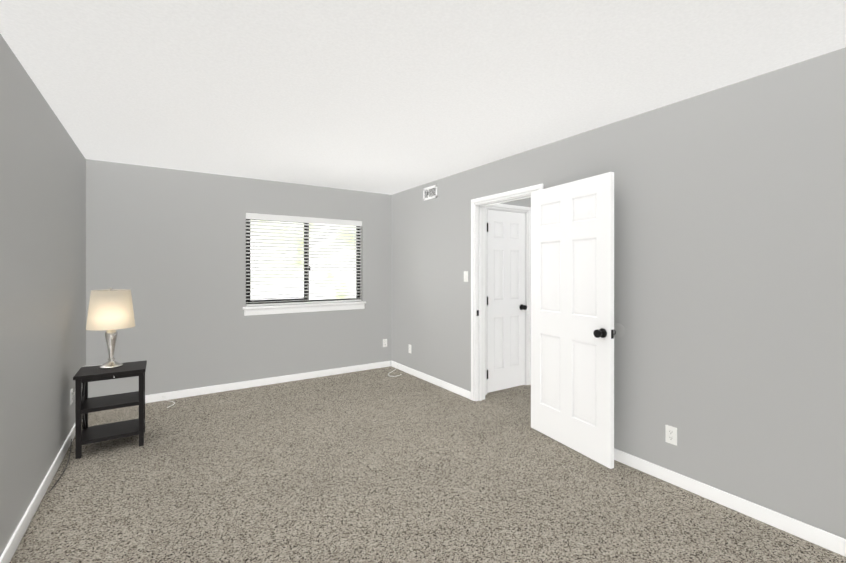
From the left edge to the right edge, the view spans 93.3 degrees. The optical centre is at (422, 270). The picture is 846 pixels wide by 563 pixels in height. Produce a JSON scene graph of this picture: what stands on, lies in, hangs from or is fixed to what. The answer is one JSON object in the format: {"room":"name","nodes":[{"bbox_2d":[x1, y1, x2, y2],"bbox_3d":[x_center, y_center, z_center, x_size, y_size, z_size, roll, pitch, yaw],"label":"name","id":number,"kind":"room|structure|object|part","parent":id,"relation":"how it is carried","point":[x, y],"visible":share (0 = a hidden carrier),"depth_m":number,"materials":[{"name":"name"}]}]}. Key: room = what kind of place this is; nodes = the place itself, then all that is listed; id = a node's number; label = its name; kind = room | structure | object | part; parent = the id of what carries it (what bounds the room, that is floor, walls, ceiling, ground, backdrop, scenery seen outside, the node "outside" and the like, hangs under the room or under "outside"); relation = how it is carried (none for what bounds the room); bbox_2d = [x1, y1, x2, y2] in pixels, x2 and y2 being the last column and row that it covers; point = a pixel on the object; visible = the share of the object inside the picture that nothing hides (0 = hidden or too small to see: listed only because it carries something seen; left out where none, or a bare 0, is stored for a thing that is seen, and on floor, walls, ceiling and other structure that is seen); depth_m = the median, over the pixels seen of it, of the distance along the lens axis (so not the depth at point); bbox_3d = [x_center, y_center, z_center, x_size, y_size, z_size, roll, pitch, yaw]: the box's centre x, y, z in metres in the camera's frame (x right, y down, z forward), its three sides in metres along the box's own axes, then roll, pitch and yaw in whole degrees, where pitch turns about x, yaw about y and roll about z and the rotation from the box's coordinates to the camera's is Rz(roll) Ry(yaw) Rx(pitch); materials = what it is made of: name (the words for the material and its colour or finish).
{"room":"empty bedroom","nodes":[
{"label":"empty bedroom","id":0,"kind":"room"},
{"bbox_2d":[0,34,87,556],"bbox_3d":[-1.685,0.152,1.355,0.120,2.440,6.220,0,0,-33],"label":"wall","id":1,"kind":"structure","parent":0,"point":[44,173],"depth_m":2.31,"materials":[{"name":"grey paint"}]},
{"bbox_2d":[0,424,74,562],"bbox_3d":[-1.619,1.331,1.376,0.013,0.082,5.940,0,0,-33],"label":"baseboard","id":2,"kind":"structure","parent":1,"relation":"attached to","point":[11,547],"depth_m":2.24,"materials":[{"name":"white wood"}]},
{"bbox_2d":[71,388,72,403],"bbox_3d":[-2.838,1.020,3.230,0.008,0.114,0.070,0,0,-33],"label":"electrical outlet","id":3,"kind":"object","parent":1,"relation":"attached to","point":[71,395],"visible":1,"depth_m":3.23,"materials":[{"name":"white plastic"}]},
{"bbox_2d":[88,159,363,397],"bbox_3d":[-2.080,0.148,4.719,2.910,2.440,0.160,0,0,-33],"label":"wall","id":4,"kind":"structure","parent":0,"point":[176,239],"depth_m":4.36,"materials":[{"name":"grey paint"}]},
{"bbox_2d":[145,360,391,402],"bbox_3d":[-1.836,1.327,4.778,3.323,0.082,0.013,0,0,-33],"label":"baseboard","id":5,"kind":"structure","parent":4,"relation":"attached to","point":[150,398],"depth_m":4.70,"materials":[{"name":"white wood"}]},
{"bbox_2d":[243,219,365,315],"bbox_3d":[-1.466,-0.072,5.086,1.550,1.200,0.170,0,0,-33],"label":"window","id":6,"kind":"structure","parent":4,"relation":"in","point":[305,285],"depth_m":5.04,"materials":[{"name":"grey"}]},
{"bbox_2d":[246,213,361,305],"bbox_3d":[-1.460,-0.123,5.077,1.474,1.094,0.066,0,0,-33],"label":"window blinds","id":7,"kind":"object","parent":6,"relation":"attached to","point":[270,217],"visible":0.92,"depth_m":5.03,"materials":[{"name":"white plastic"}]},
{"bbox_2d":[383,339,386,346],"bbox_3d":[-0.535,1.027,5.633,0.070,0.114,0.008,0,0,-33],"label":"electrical outlet","id":8,"kind":"object","parent":4,"relation":"attached to","point":[384,342],"visible":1,"depth_m":5.63,"materials":[{"name":"white plastic"}]},
{"bbox_2d":[0,0,845,194],"bbox_3d":[0.200,-1.109,2.590,4.628,0.080,6.220,0,0,-33],"label":"ceiling","id":9,"kind":"structure","parent":0,"point":[390,97],"depth_m":2.14,"materials":[{"name":"white paint"}]},
{"bbox_2d":[10,366,845,562],"bbox_3d":[0.200,1.396,2.592,4.628,0.050,6.220,0,0,-33],"label":"floor","id":10,"kind":"structure","parent":0,"point":[378,465],"depth_m":2.45,"materials":[{"name":"carpet"}]},
{"bbox_2d":[49,439,71,491],"bbox_3d":[-2.514,1.343,2.798,0.041,0.050,0.801,0,0,-33],"label":"cord","id":11,"kind":"object","parent":10,"relation":"on","point":[65,467],"visible":1,"depth_m":2.76,"materials":[{"name":"black plastic"}]},
{"bbox_2d":[73,360,146,458],"bbox_3d":[-2.440,1.070,3.145,0.430,0.600,0.360,0,0,-33],"label":"side table","id":12,"kind":"object","parent":10,"relation":"on","point":[85,405],"visible":0.98,"depth_m":3.08,"materials":[{"name":"black wood"}]},
{"bbox_2d":[86,287,134,368],"bbox_3d":[-2.485,0.451,3.186,0.310,0.636,0.310,0,0,-33],"label":"lamp","id":13,"kind":"object","parent":12,"relation":"on","point":[111,311],"visible":0.98,"depth_m":3.10,"materials":[{"name":"beige fabric"}]},
{"bbox_3d":[-2.485,0.309,3.186,0.310,0.300,0.310,0,0,-33],"label":"lamp shade","id":14,"kind":"part","parent":13,"relation":"part of","materials":[{"name":"fabric"}]},
{"bbox_2d":[500,197,530,206],"bbox_3d":[0.942,0.148,4.621,0.900,2.440,0.100,0,0,-33],"label":"wall","id":15,"kind":"structure","parent":0,"point":[525,202],"depth_m":4.69,"materials":[{"name":"grey paint"}]},
{"bbox_2d":[487,209,526,392],"bbox_3d":[0.952,0.341,4.591,0.604,2.030,0.175,0,0,-33],"label":"hall door","id":16,"kind":"structure","parent":15,"relation":"in","point":[506,307],"depth_m":4.57,"materials":[{"name":"white wood"}]},
{"bbox_2d":[485,203,530,394],"bbox_3d":[0.940,0.309,4.610,0.756,2.118,0.116,0,0,-33],"label":"door frame","id":17,"kind":"structure","parent":15,"relation":"attached to","point":[513,208],"depth_m":4.75,"materials":[{"name":"white wood"}]},
{"bbox_2d":[384,47,845,538],"bbox_3d":[1.179,0.150,3.305,0.150,2.440,6.100,0,0,-33],"label":"wall","id":18,"kind":"structure","parent":0,"point":[730,274],"depth_m":2.37,"materials":[{"name":"grey paint"}]},
{"bbox_2d":[423,184,436,200],"bbox_3d":[0.082,-0.942,4.868,0.017,0.155,0.300,0,0,-33],"label":"air vent","id":19,"kind":"object","parent":18,"relation":"in","point":[430,192],"visible":1,"depth_m":4.87,"materials":[{"name":"white metal"}]},
{"bbox_2d":[392,361,470,399],"bbox_3d":[0.037,1.327,4.942,0.013,0.082,1.732,0,0,-33],"label":"baseboard","id":20,"kind":"structure","parent":18,"relation":"attached to","point":[465,393],"depth_m":4.78,"materials":[{"name":"white wood"}]},
{"bbox_2d":[464,271,467,281],"bbox_3d":[0.457,0.069,4.296,0.017,0.114,0.070,0,0,-33],"label":"light switch","id":21,"kind":"object","parent":18,"relation":"attached to","point":[465,276],"visible":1,"depth_m":4.29,"materials":[{"name":"white plastic"}]},
{"bbox_2d":[471,184,542,400],"bbox_3d":[0.829,0.313,3.859,0.157,2.112,0.944,0,0,-33],"label":"door frame","id":22,"kind":"structure","parent":18,"relation":"attached to","point":[478,205],"depth_m":4.18,"materials":[{"name":"white wood"}]},
{"bbox_2d":[531,172,615,468],"bbox_3d":[1.120,0.343,3.101,0.175,2.030,0.815,0,0,-26],"label":"bedroom door","id":23,"kind":"structure","parent":18,"relation":"in","point":[573,332],"depth_m":3.01,"materials":[{"name":"white wood"}]},
{"bbox_2d":[614,323,624,337],"bbox_3d":[1.400,0.435,2.870,0.004,0.104,0.104,0,0,-33],"label":"bumper cover","id":24,"kind":"object","parent":18,"relation":"attached to","point":[619,330],"visible":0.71,"depth_m":2.86,"materials":[{"name":"grey plastic"}]},
{"bbox_2d":[665,425,676,445],"bbox_3d":[1.596,1.061,2.569,0.008,0.114,0.070,0,0,-33],"label":"electrical outlet","id":25,"kind":"object","parent":18,"relation":"attached to","point":[670,434],"visible":1,"depth_m":2.57,"materials":[{"name":"white plastic"}]},
{"bbox_2d":[614,448,845,556],"bbox_3d":[1.909,1.330,2.089,0.013,0.082,3.202,0,0,-33],"label":"baseboard","id":26,"kind":"structure","parent":18,"relation":"attached to","point":[818,536],"depth_m":2.25,"materials":[{"name":"white wood"}]},
{"label":"outside","id":27,"kind":"structure","parent":0,"visible":0},
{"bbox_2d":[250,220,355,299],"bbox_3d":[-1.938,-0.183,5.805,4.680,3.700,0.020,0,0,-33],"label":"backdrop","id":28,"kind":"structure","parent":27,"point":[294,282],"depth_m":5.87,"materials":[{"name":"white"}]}
]}

